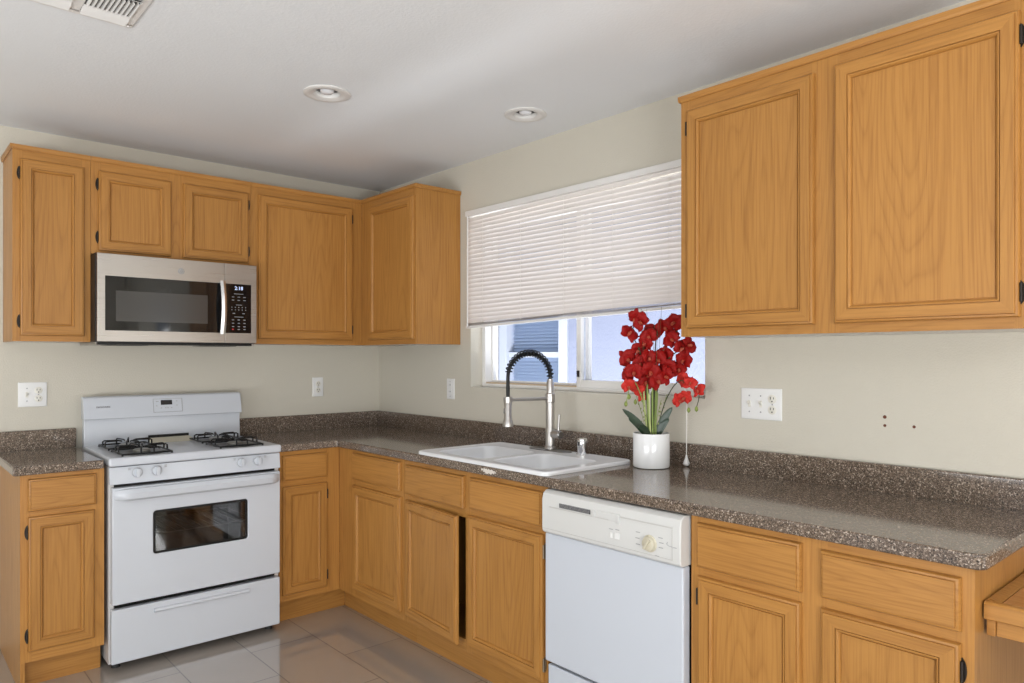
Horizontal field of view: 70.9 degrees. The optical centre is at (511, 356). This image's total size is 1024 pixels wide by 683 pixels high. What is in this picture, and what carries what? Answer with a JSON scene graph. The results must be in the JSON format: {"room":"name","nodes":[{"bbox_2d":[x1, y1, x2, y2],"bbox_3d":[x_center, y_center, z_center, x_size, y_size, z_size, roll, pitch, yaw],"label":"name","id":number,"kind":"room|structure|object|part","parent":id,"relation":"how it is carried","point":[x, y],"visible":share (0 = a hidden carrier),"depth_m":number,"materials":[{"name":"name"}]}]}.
{"room":"kitchen","nodes":[
{"label":"kitchen","id":0,"kind":"room"},
{"bbox_2d":[0,125,378,449],"bbox_3d":[-2.949,0.137,2.917,5.850,2.421,0.150,0,0,-42],"label":"wall","id":1,"kind":"structure","parent":0,"point":[270,380],"depth_m":3.85,"materials":[{"name":"beige paint"}]},
{"bbox_2d":[18,382,46,406],"bbox_3d":[-2.271,0.179,3.407,0.116,0.116,0.018,0,0,-42],"label":"outlet plate","id":2,"kind":"object","parent":1,"relation":"attached to","point":[30,394],"visible":1,"depth_m":3.41,"materials":[{"name":"white plastic"}]},
{"bbox_2d":[34,387,42,393],"bbox_3d":[-2.256,0.160,3.424,0.033,0.033,0.003,0,0,-42],"label":"receptacle","id":3,"kind":"object","parent":2,"relation":"attached to","point":[37,390],"depth_m":3.42,"materials":[{"name":"white plastic"}]},
{"bbox_2d":[34,395,42,401],"bbox_3d":[-2.256,0.199,3.424,0.033,0.033,0.003,0,0,-42],"label":"receptacle","id":4,"kind":"object","parent":2,"relation":"attached to","point":[37,398],"depth_m":3.42,"materials":[{"name":"white plastic"}]},
{"bbox_2d":[0,428,75,451],"bbox_3d":[-2.261,0.395,3.413,0.331,0.094,0.020,0,0,-42],"label":"backsplash","id":5,"kind":"structure","parent":1,"relation":"attached to","point":[63,437],"depth_m":3.41,"materials":[{"name":"brown stone"}]},
{"bbox_2d":[1,143,90,342],"bbox_3d":[-2.149,-0.496,3.314,0.307,0.856,0.318,0,0,-42],"label":"upper cabinet","id":6,"kind":"object","parent":1,"relation":"attached to","point":[46,192],"visible":1,"depth_m":3.20,"materials":[{"name":"brown wood"}]},
{"bbox_3d":[-2.153,-0.913,3.317,0.307,0.022,0.306,0,0,-42],"label":"trim","id":7,"kind":"part","parent":6,"relation":"part of","materials":[{"name":"brown wood"}]},
{"bbox_3d":[-2.047,-0.479,3.205,0.245,0.770,0.019,0,0,-42],"label":"door","id":8,"kind":"part","parent":6,"relation":"part of","materials":[{"name":"brown wood"}]},
{"bbox_2d":[90,156,250,265],"bbox_3d":[-1.755,-0.700,3.664,0.746,0.448,0.318,0,0,-42],"label":"upper cabinet","id":9,"kind":"object","parent":1,"relation":"attached to","point":[136,209],"visible":0.93,"depth_m":3.52,"materials":[{"name":"brown wood"}]},
{"bbox_3d":[-1.794,-0.678,3.430,0.317,0.369,0.019,0,0,-42],"label":"door","id":10,"kind":"part","parent":9,"relation":"part of","materials":[{"name":"brown wood"}]},
{"bbox_2d":[80,252,255,346],"bbox_3d":[-1.713,-0.263,3.611,0.737,0.420,0.452,0,0,-42],"label":"microwave","id":11,"kind":"object","parent":9,"relation":"attached to","point":[135,300],"visible":0.99,"depth_m":3.44,"materials":[{"name":"silver metal"}]},
{"bbox_3d":[-1.663,-0.270,3.433,0.567,0.400,0.022,0,0,-42],"label":"door","id":12,"kind":"part","parent":11,"relation":"part of","materials":[{"name":"silver metal"}]},
{"bbox_3d":[-1.643,-0.245,3.434,0.535,0.249,0.002,0,0,-42],"label":"door glass","id":13,"kind":"part","parent":11,"relation":"part of","materials":[{"name":"black glass"}]},
{"bbox_3d":[-1.439,-0.246,3.583,0.025,0.268,0.047,0,0,-42],"label":"handle","id":14,"kind":"part","parent":11,"relation":"part of","materials":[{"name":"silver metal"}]},
{"bbox_3d":[-1.392,-0.245,3.658,0.130,0.249,0.002,0,0,-42],"label":"keypad glass","id":15,"kind":"part","parent":11,"relation":"part of","materials":[{"name":"black glass"}]},
{"bbox_3d":[-1.390,-0.270,3.676,0.160,0.400,0.022,0,0,-42],"label":"control panel","id":16,"kind":"part","parent":11,"relation":"part of","materials":[{"name":"silver metal"}]},
{"bbox_3d":[-1.659,-0.913,3.557,0.746,0.022,0.008,0,0,-42],"label":"trim","id":17,"kind":"part","parent":9,"relation":"part of","materials":[{"name":"brown wood"}]},
{"bbox_3d":[-1.512,-0.678,3.681,0.327,0.369,0.019,0,0,-42],"label":"door","id":18,"kind":"part","parent":9,"relation":"part of","materials":[{"name":"brown wood"}]},
{"bbox_2d":[240,411,377,434],"bbox_3d":[-1.217,0.395,4.343,0.923,0.094,0.020,0,0,-42],"label":"backsplash","id":19,"kind":"structure","parent":1,"relation":"attached to","point":[362,418],"depth_m":4.31,"materials":[{"name":"brown stone"}]},
{"bbox_2d":[251,182,380,345],"bbox_3d":[-1.117,-0.496,4.232,0.960,0.856,0.318,0,0,-42],"label":"upper cabinet","id":20,"kind":"object","parent":1,"relation":"attached to","point":[306,246],"visible":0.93,"depth_m":4.00,"materials":[{"name":"brown wood"}]},
{"bbox_3d":[-1.141,-0.480,4.011,0.557,0.768,0.019,0,0,-42],"label":"door","id":21,"kind":"part","parent":20,"relation":"part of","materials":[{"name":"brown wood"}]},
{"bbox_3d":[-1.133,-0.913,4.025,0.662,0.022,0.008,0,0,-42],"label":"trim","id":22,"kind":"part","parent":20,"relation":"part of","materials":[{"name":"brown wood"}]},
{"bbox_2d":[312,377,322,396],"bbox_3d":[-1.183,0.183,4.382,0.070,0.116,0.009,0,0,-42],"label":"outlet plate","id":23,"kind":"object","parent":1,"relation":"attached to","point":[317,382],"visible":1,"depth_m":4.38,"materials":[{"name":"white plastic"}]},
{"bbox_2d":[0,605,492,682],"bbox_3d":[-0.573,1.397,0.247,5.850,0.100,7.300,0,0,-42],"label":"floor","id":24,"kind":"structure","parent":0,"point":[340,644],"depth_m":3.20,"materials":[{"name":"beige tile"}]},
{"bbox_2d":[0,465,103,682],"bbox_3d":[-2.051,0.911,3.192,0.299,0.872,0.630,0,0,-42],"label":"base cabinet","id":25,"kind":"object","parent":24,"relation":"on","point":[52,524],"visible":0.97,"depth_m":2.97,"materials":[{"name":"brown wood"}]},
{"bbox_2d":[0,428,103,476],"bbox_3d":[-2.057,0.411,3.184,0.331,0.126,0.634,0,0,-42],"label":"countertop","id":26,"kind":"structure","parent":25,"relation":"on","point":[45,451],"depth_m":3.25,"materials":[{"name":"brown stone"}]},
{"bbox_3d":[-1.852,0.915,2.961,0.236,0.541,0.019,0,0,-42],"label":"door","id":27,"kind":"part","parent":25,"relation":"part of","materials":[{"name":"brown wood"}]},
{"bbox_3d":[-1.850,0.557,2.962,0.242,0.130,0.019,0,0,-42],"label":"drawer","id":28,"kind":"part","parent":25,"relation":"part of","materials":[{"name":"brown wood"}]},
{"bbox_2d":[81,392,280,667],"bbox_3d":[-1.603,0.771,3.506,0.758,1.152,0.655,0,0,-41],"label":"gas range","id":29,"kind":"object","parent":24,"relation":"on","point":[192,503],"visible":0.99,"depth_m":3.35,"materials":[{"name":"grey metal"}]},
{"bbox_2d":[104,442,146,448],"bbox_3d":[-1.846,0.423,3.451,0.196,0.019,0.196,0,0,-42],"label":"burner","id":30,"kind":"object","parent":29,"relation":"on","point":[112,445],"depth_m":3.43,"materials":[{"name":"black metal"}]},
{"bbox_3d":[-1.623,0.501,3.118,0.047,0.047,0.030,0,0,-41],"label":"knob","id":31,"kind":"part","parent":29,"relation":"part of","materials":[{"name":"white plastic"}]},
{"bbox_2d":[120,448,165,454],"bbox_3d":[-1.676,0.423,3.254,0.196,0.019,0.196,0,0,-42],"label":"burner","id":32,"kind":"object","parent":29,"relation":"on","point":[129,451],"depth_m":3.22,"materials":[{"name":"black metal"}]},
{"bbox_3d":[-1.563,0.501,3.169,0.047,0.047,0.030,0,0,-41],"label":"knob","id":33,"kind":"part","parent":29,"relation":"part of","materials":[{"name":"white plastic"}]},
{"bbox_3d":[-1.776,0.248,3.708,0.138,0.067,0.017,0,0,-41],"label":"clock panel","id":34,"kind":"part","parent":29,"relation":"part of","materials":[{"name":"white plastic"}]},
{"bbox_2d":[148,433,193,442],"bbox_3d":[-1.746,0.415,3.687,0.230,0.034,0.072,0,0,-41],"label":"burner","id":35,"kind":"object","parent":29,"relation":"in","point":[157,437],"depth_m":3.69,"materials":[{"name":"metal"}]},
{"bbox_2d":[83,436,280,466],"bbox_3d":[-1.602,0.452,3.505,0.758,0.038,0.548,0,0,-41],"label":"cooktop","id":36,"kind":"object","parent":29,"relation":"in","point":[181,449],"depth_m":3.37,"materials":[{"name":"white metal"}]},
{"bbox_3d":[-1.434,0.510,3.310,0.750,0.074,0.022,0,0,-41],"label":"control panel","id":37,"kind":"part","parent":29,"relation":"part of","materials":[{"name":"white metal"}]},
{"bbox_3d":[-1.431,1.196,3.305,0.739,0.231,0.035,0,0,-41],"label":"storage drawer","id":38,"kind":"part","parent":29,"relation":"part of","materials":[{"name":"white metal"}]},
{"bbox_2d":[110,470,279,605],"bbox_3d":[-1.582,0.809,3.474,0.735,0.498,0.590,0,0,-42],"label":"oven","id":39,"kind":"object","parent":29,"relation":"in","point":[171,536],"depth_m":3.30,"materials":[{"name":"white metal"}]},
{"bbox_3d":[-1.410,1.114,3.290,0.420,0.018,0.013,0,0,-41],"label":"handle","id":40,"kind":"part","parent":29,"relation":"part of","materials":[{"name":"white metal"}]},
{"bbox_2d":[196,436,229,441],"bbox_3d":[-1.531,0.423,3.723,0.196,0.019,0.196,0,0,-42],"label":"burner","id":41,"kind":"object","parent":29,"relation":"on","point":[198,439],"depth_m":3.70,"materials":[{"name":"black metal"}]},
{"bbox_2d":[214,441,253,447],"bbox_3d":[-1.361,0.423,3.526,0.196,0.019,0.196,0,0,-42],"label":"burner","id":42,"kind":"object","parent":29,"relation":"on","point":[220,444],"depth_m":3.49,"materials":[{"name":"black metal"}]},
{"bbox_3d":[-1.281,0.501,3.412,0.047,0.047,0.030,0,0,-41],"label":"knob","id":43,"kind":"part","parent":29,"relation":"part of","materials":[{"name":"white plastic"}]},
{"bbox_3d":[-1.221,0.501,3.464,0.047,0.047,0.030,0,0,-41],"label":"knob","id":44,"kind":"part","parent":29,"relation":"part of","materials":[{"name":"white plastic"}]},
{"bbox_2d":[278,447,344,620],"bbox_3d":[-1.006,0.911,4.122,0.940,0.872,0.630,0,0,-42],"label":"base cabinet","id":45,"kind":"object","parent":24,"relation":"on","point":[309,574],"visible":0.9,"depth_m":3.69,"materials":[{"name":"brown wood"}]},
{"bbox_3d":[-1.055,0.559,3.670,0.242,0.127,0.019,0,0,-42],"label":"drawer","id":46,"kind":"part","parent":45,"relation":"part of","materials":[{"name":"brown wood"}]},
{"bbox_3d":[-1.055,0.923,3.670,0.242,0.544,0.019,0,0,-42],"label":"door","id":47,"kind":"part","parent":45,"relation":"part of","materials":[{"name":"brown wood"}]},
{"bbox_2d":[340,447,416,641],"bbox_3d":[-0.508,0.911,3.797,0.630,0.872,0.688,0,0,-42],"label":"base cabinet","id":48,"kind":"object","parent":24,"relation":"on","point":[372,486],"visible":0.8,"depth_m":3.54,"materials":[{"name":"brown wood"}]},
{"bbox_3d":[-0.670,0.558,3.519,0.019,0.134,0.440,0,0,-42],"label":"drawer","id":49,"kind":"part","parent":48,"relation":"part of","materials":[{"name":"brown wood"}]},
{"bbox_3d":[-0.668,0.921,3.518,0.019,0.532,0.445,0,0,-42],"label":"door","id":50,"kind":"part","parent":48,"relation":"part of","materials":[{"name":"brown wood"}]},
{"bbox_2d":[405,460,551,682],"bbox_3d":[0.026,0.911,3.174,0.660,0.872,0.951,0,0,-42],"label":"base cabinet","id":51,"kind":"object","parent":24,"relation":"on","point":[475,544],"visible":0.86,"depth_m":2.93,"materials":[{"name":"brown wood"}]},
{"bbox_3d":[-0.360,0.925,3.147,0.019,0.532,0.433,0,0,-37],"label":"door","id":52,"kind":"part","parent":51,"relation":"part of","materials":[{"name":"brown wood"}]},
{"bbox_3d":[-0.346,0.565,3.155,0.019,0.135,0.433,0,0,-42],"label":"drawer","id":53,"kind":"part","parent":51,"relation":"part of","materials":[{"name":"brown wood"}]},
{"bbox_3d":[-0.030,0.560,2.800,0.019,0.127,0.431,0,0,-42],"label":"drawer","id":54,"kind":"part","parent":51,"relation":"part of","materials":[{"name":"brown wood"}]},
{"bbox_3d":[-0.034,0.923,2.805,0.019,0.540,0.444,0,0,-42],"label":"door","id":55,"kind":"part","parent":51,"relation":"part of","materials":[{"name":"brown wood"}]},
{"bbox_2d":[240,410,1023,569],"bbox_3d":[-0.027,0.411,3.021,0.944,0.126,3.575,0,0,-42],"label":"countertop","id":56,"kind":"structure","parent":51,"relation":"on","point":[973,521],"depth_m":2.35,"materials":[{"name":"brown stone"}]},
{"bbox_2d":[419,442,629,475],"bbox_3d":[0.033,0.520,3.098,0.505,0.198,0.837,0,0,-42],"label":"sink","id":57,"kind":"object","parent":56,"relation":"in","point":[501,455],"visible":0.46,"depth_m":3.08,"materials":[{"name":"white ceramic"}]},
{"bbox_3d":[-0.114,0.521,3.203,0.338,0.196,0.345,0,0,-42],"label":"bowl","id":58,"kind":"part","parent":57,"relation":"part of","materials":[{"name":"white ceramic"}]},
{"bbox_3d":[0.132,0.521,2.926,0.338,0.196,0.340,0,0,-42],"label":"bowl","id":59,"kind":"part","parent":57,"relation":"part of","materials":[{"name":"white ceramic"}]},
{"bbox_2d":[576,438,588,454],"bbox_3d":[0.304,0.387,3.108,0.054,0.070,0.054,0,0,-42],"label":"air gap","id":60,"kind":"object","parent":57,"relation":"on","point":[582,443],"visible":1,"depth_m":3.09,"materials":[{"name":"silver metal"}]},
{"bbox_2d":[502,349,571,452],"bbox_3d":[0.096,0.194,3.182,0.261,0.457,0.250,0,0,-42],"label":"kitchen faucet","id":61,"kind":"object","parent":56,"relation":"on","point":[551,433],"visible":1,"depth_m":3.21,"materials":[{"name":"silver metal"}]},
{"bbox_3d":[0.057,0.188,3.195,0.214,0.024,0.039,0,0,-31],"label":"support arm","id":62,"kind":"part","parent":61,"relation":"part of","materials":[{"name":"silver metal"}]},
{"bbox_3d":[0.173,0.419,3.250,0.056,0.006,0.250,0,0,-42],"label":"deck plate","id":63,"kind":"part","parent":61,"relation":"part of","materials":[{"name":"silver metal"}]},
{"bbox_3d":[0.202,0.311,3.217,0.037,0.109,0.052,0,0,-42],"label":"lever handle","id":64,"kind":"part","parent":61,"relation":"part of","materials":[{"name":"silver metal"}]},
{"bbox_2d":[619,307,705,468],"bbox_3d":[0.591,0.120,2.847,0.335,0.635,0.144,0,0,12],"label":"potted orchid","id":65,"kind":"object","parent":56,"relation":"on","point":[651,445],"visible":1,"depth_m":2.82,"materials":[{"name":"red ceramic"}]},
{"bbox_3d":[0.530,0.202,2.848,0.021,0.228,0.016,0,0,-42],"label":"stem","id":66,"kind":"part","parent":65,"relation":"part of","materials":[{"name":"yellow"}]},
{"bbox_3d":[0.541,0.211,2.844,0.020,0.209,0.010,0,0,-42],"label":"stem","id":67,"kind":"part","parent":65,"relation":"part of","materials":[{"name":"green plant"}]},
{"bbox_3d":[0.543,0.230,2.835,0.013,0.172,0.011,0,0,-42],"label":"stem","id":68,"kind":"part","parent":65,"relation":"part of","materials":[{"name":"yellow"}]},
{"bbox_3d":[0.553,0.369,2.855,0.144,0.136,0.144,0,0,-42],"label":"pot","id":69,"kind":"part","parent":65,"relation":"part of","materials":[{"name":"white ceramic"}]},
{"bbox_3d":[0.555,0.214,2.838,0.007,0.203,0.015,0,0,16],"label":"stem","id":70,"kind":"part","parent":65,"relation":"part of","materials":[{"name":"green plant"}]},
{"bbox_3d":[0.565,0.202,2.847,0.020,0.228,0.007,0,0,25],"label":"stem","id":71,"kind":"part","parent":65,"relation":"part of","materials":[{"name":"green plant"}]},
{"bbox_3d":[0.572,0.228,2.851,0.014,0.175,0.010,0,0,-42],"label":"stem","id":72,"kind":"part","parent":65,"relation":"part of","materials":[{"name":"green plant"}]},
{"bbox_2d":[542,488,690,682],"bbox_3d":[0.529,0.913,2.572,0.648,0.867,0.602,0,0,-42],"label":"dishwasher","id":73,"kind":"object","parent":24,"relation":"on","point":[618,574],"visible":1,"depth_m":2.35,"materials":[{"name":"white plastic"}]},
{"bbox_3d":[0.336,1.189,2.403,0.023,0.147,0.591,0,0,-42],"label":"access panel","id":74,"kind":"part","parent":73,"relation":"part of","materials":[{"name":"grey paint"}]},
{"bbox_3d":[0.423,0.580,2.228,0.014,0.054,0.054,0,0,-42],"label":"dial knob","id":75,"kind":"part","parent":73,"relation":"part of","materials":[{"name":"beige plastic"}]},
{"bbox_2d":[688,565,690,682],"bbox_3d":[0.558,0.913,2.600,0.568,0.867,0.599,0,0,-42],"label":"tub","id":76,"kind":"object","parent":73,"relation":"in","point":[689,566],"depth_m":2.19,"materials":[{"name":"white plastic"}]},
{"bbox_2d":[691,515,1023,682],"bbox_3d":[1.011,0.911,2.090,0.630,0.872,0.747,0,0,-42],"label":"base cabinet","id":77,"kind":"object","parent":24,"relation":"on","point":[767,606],"visible":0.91,"depth_m":1.84,"materials":[{"name":"brown wood"}]},
{"bbox_3d":[0.659,0.560,2.026,0.019,0.131,0.321,0,0,-42],"label":"drawer","id":78,"kind":"part","parent":77,"relation":"part of","materials":[{"name":"brown wood"}]},
{"bbox_3d":[0.660,0.921,2.025,0.019,0.537,0.318,0,0,-42],"label":"door","id":79,"kind":"part","parent":77,"relation":"part of","materials":[{"name":"brown wood"}]},
{"bbox_3d":[0.908,0.562,1.746,0.019,0.123,0.320,0,0,-42],"label":"drawer","id":80,"kind":"part","parent":77,"relation":"part of","materials":[{"name":"brown wood"}]},
{"bbox_3d":[0.908,0.920,1.746,0.019,0.539,0.320,0,0,-42],"label":"door","id":81,"kind":"part","parent":77,"relation":"part of","materials":[{"name":"brown wood"}]},
{"bbox_2d":[984,573,1023,642],"bbox_3d":[1.603,0.953,1.476,0.556,0.788,0.948,0,0,-42],"label":"desk","id":82,"kind":"object","parent":24,"relation":"on","point":[1004,610],"visible":1,"depth_m":1.64,"materials":[{"name":"brown wood"}]},
{"bbox_2d":[0,0,965,191],"bbox_3d":[-0.573,-1.133,0.247,5.850,0.120,7.300,0,0,-42],"label":"ceiling","id":83,"kind":"structure","parent":0,"point":[431,84],"depth_m":2.66,"materials":[{"name":"paint"}]},
{"bbox_2d":[29,0,152,27],"bbox_3d":[-1.274,-1.066,2.125,0.335,0.014,0.275,0,0,-42],"label":"ceiling vent","id":84,"kind":"object","parent":83,"relation":"in","point":[125,13],"visible":1,"depth_m":2.20,"materials":[{"name":"white plastic"}]},
{"bbox_2d":[303,85,350,102],"bbox_3d":[-0.753,-1.120,2.927,0.188,0.108,0.188,0,0,-42],"label":"recessed light","id":85,"kind":"object","parent":83,"relation":"in","point":[323,93],"visible":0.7,"depth_m":2.93,"materials":[{"name":"white plastic"}]},
{"bbox_3d":[-0.753,-1.119,2.927,0.058,0.098,0.058,0,0,-42],"label":"bulb","id":86,"kind":"part","parent":85,"relation":"part of","materials":[{"name":"white glass"}]},
{"bbox_2d":[504,107,546,121],"bbox_3d":[0.060,-1.120,3.181,0.188,0.108,0.188,0,0,-42],"label":"recessed light","id":87,"kind":"object","parent":83,"relation":"in","point":[520,114],"visible":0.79,"depth_m":3.19,"materials":[{"name":"white plastic"}]},
{"bbox_3d":[0.060,-1.119,3.181,0.058,0.098,0.058,0,0,-42],"label":"bulb","id":88,"kind":"part","parent":87,"relation":"part of","materials":[{"name":"white glass"}]},
{"bbox_2d":[379,0,1023,478],"bbox_3d":[1.538,0.137,2.124,0.200,2.421,7.000,0,0,-42],"label":"wall","id":89,"kind":"structure","parent":0,"point":[962,393],"depth_m":2.67,"materials":[{"name":"beige paint"}]},
{"bbox_2d":[361,183,460,345],"bbox_3d":[-0.592,-0.496,4.126,0.318,0.856,0.575,0,0,-42],"label":"upper cabinet","id":90,"kind":"object","parent":89,"relation":"attached to","point":[411,233],"visible":1,"depth_m":3.95,"materials":[{"name":"brown wood"}]},
{"bbox_3d":[-0.692,-0.486,4.044,0.020,0.836,0.565,0,0,-42],"label":"frame","id":91,"kind":"part","parent":90,"relation":"part of","materials":[{"name":"brown wood"}]},
{"bbox_3d":[-0.680,-0.479,4.000,0.019,0.766,0.459,0,0,-42],"label":"door","id":92,"kind":"part","parent":90,"relation":"part of","materials":[{"name":"brown wood"}]},
{"bbox_3d":[-0.589,-0.913,4.130,0.306,0.022,0.574,0,0,-42],"label":"trim","id":93,"kind":"part","parent":90,"relation":"part of","materials":[{"name":"brown wood"}]},
{"bbox_2d":[447,379,454,398],"bbox_3d":[-0.350,0.182,4.089,0.009,0.116,0.070,0,0,-42],"label":"outlet plate","id":94,"kind":"object","parent":89,"relation":"attached to","point":[450,382],"visible":1,"depth_m":4.08,"materials":[{"name":"white plastic"}]},
{"bbox_2d":[448,383,451,394],"bbox_3d":[-0.352,0.182,4.088,0.003,0.066,0.033,0,0,-42],"label":"receptacle","id":95,"kind":"object","parent":94,"relation":"attached to","point":[449,384],"depth_m":4.09,"materials":[{"name":"grey plastic"}]},
{"bbox_2d":[482,178,704,396],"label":"window","id":96,"kind":"structure","parent":89,"relation":"in","point":[585,383],"depth_m":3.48,"materials":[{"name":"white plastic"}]},
{"bbox_2d":[513,245,557,384],"bbox_3d":[0.255,-0.253,6.417,0.060,1.680,0.850,0,0,-42],"label":"window shutter","id":97,"kind":"object","parent":96,"relation":"hanging from","point":[538,336],"depth_m":6.44,"materials":[{"name":"blue"}]},
{"bbox_3d":[0.137,-0.300,3.755,0.025,0.880,0.728,0,0,-42],"label":"fixed sash","id":98,"kind":"part","parent":96,"relation":"part of","materials":[{"name":"white plastic"}]},
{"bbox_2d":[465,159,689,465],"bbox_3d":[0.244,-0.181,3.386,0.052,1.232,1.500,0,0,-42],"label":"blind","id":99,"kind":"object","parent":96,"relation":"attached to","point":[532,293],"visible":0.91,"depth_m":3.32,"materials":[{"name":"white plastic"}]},
{"bbox_3d":[-0.147,-0.463,3.841,0.028,0.579,0.001,0,0,-42],"label":"ladder cord","id":100,"kind":"part","parent":99,"relation":"part of","materials":[{"name":"white fabric"}]},
{"bbox_3d":[0.052,-0.467,3.616,0.028,0.571,0.001,0,0,-42],"label":"ladder cord","id":101,"kind":"part","parent":99,"relation":"part of","materials":[{"name":"white fabric"}]},
{"bbox_3d":[0.252,-0.471,3.392,0.029,0.562,0.001,0,0,-42],"label":"ladder cord","id":102,"kind":"part","parent":99,"relation":"part of","materials":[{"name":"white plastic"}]},
{"bbox_3d":[0.252,-0.184,3.392,0.026,0.056,1.496,0,0,-42],"label":"rail","id":103,"kind":"part","parent":99,"relation":"part of","materials":[{"name":"white plastic"}]},
{"bbox_3d":[0.451,-0.476,3.168,0.028,0.553,0.001,0,0,-42],"label":"ladder cord","id":104,"kind":"part","parent":99,"relation":"part of","materials":[{"name":"white fabric"}]},
{"bbox_3d":[0.696,-0.177,2.858,0.005,1.159,0.011,0,0,-42],"label":"pull cord","id":105,"kind":"part","parent":99,"relation":"part of","materials":[{"name":"white fabric"}]},
{"bbox_3d":[0.570,-0.296,3.212,0.028,0.888,0.748,0,0,-42],"label":"sliding sash","id":106,"kind":"part","parent":96,"relation":"part of","materials":[{"name":"white plastic"}]},
{"bbox_2d":[377,410,1023,510],"bbox_3d":[0.317,0.395,3.328,0.020,0.094,3.575,0,0,-42],"label":"backsplash","id":107,"kind":"structure","parent":89,"relation":"attached to","point":[954,486],"depth_m":2.57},
{"bbox_2d":[741,388,781,420],"bbox_3d":[0.917,0.174,2.657,0.018,0.116,0.162,0,0,-42],"label":"outlet plate","id":108,"kind":"object","parent":89,"relation":"attached to","point":[756,403],"visible":1,"depth_m":2.65,"materials":[{"name":"white plastic"}]},
{"bbox_2d":[768,395,776,403],"bbox_3d":[0.950,0.155,2.624,0.003,0.033,0.033,0,0,-42],"label":"receptacle","id":109,"kind":"object","parent":108,"relation":"attached to","point":[772,399],"depth_m":2.62,"materials":[{"name":"white plastic"}]},
{"bbox_2d":[768,406,776,413],"bbox_3d":[0.950,0.194,2.624,0.003,0.033,0.033,0,0,-42],"label":"receptacle","id":110,"kind":"object","parent":108,"relation":"attached to","point":[771,409],"depth_m":2.62,"materials":[{"name":"white plastic"}]},
{"bbox_2d":[678,0,1023,337],"bbox_3d":[1.053,-0.500,2.277,0.318,0.856,1.053,0,0,-42],"label":"upper cabinet","id":111,"kind":"object","parent":89,"relation":"attached to","point":[873,184],"visible":1,"depth_m":2.08,"materials":[{"name":"brown wood"}]},
{"bbox_3d":[0.770,-0.484,2.370,0.019,0.768,0.459,0,0,-42],"label":"door","id":112,"kind":"part","parent":111,"relation":"part of","materials":[{"name":"brown wood"}]},
{"bbox_3d":[1.057,-0.917,2.280,0.306,0.022,1.053,0,0,-42],"label":"trim","id":113,"kind":"part","parent":111,"relation":"part of","materials":[{"name":"brown wood"}]},
{"bbox_3d":[1.119,-0.486,1.978,0.019,0.771,0.465,0,0,-42],"label":"door","id":114,"kind":"part","parent":111,"relation":"part of","materials":[{"name":"brown wood"}]}
]}

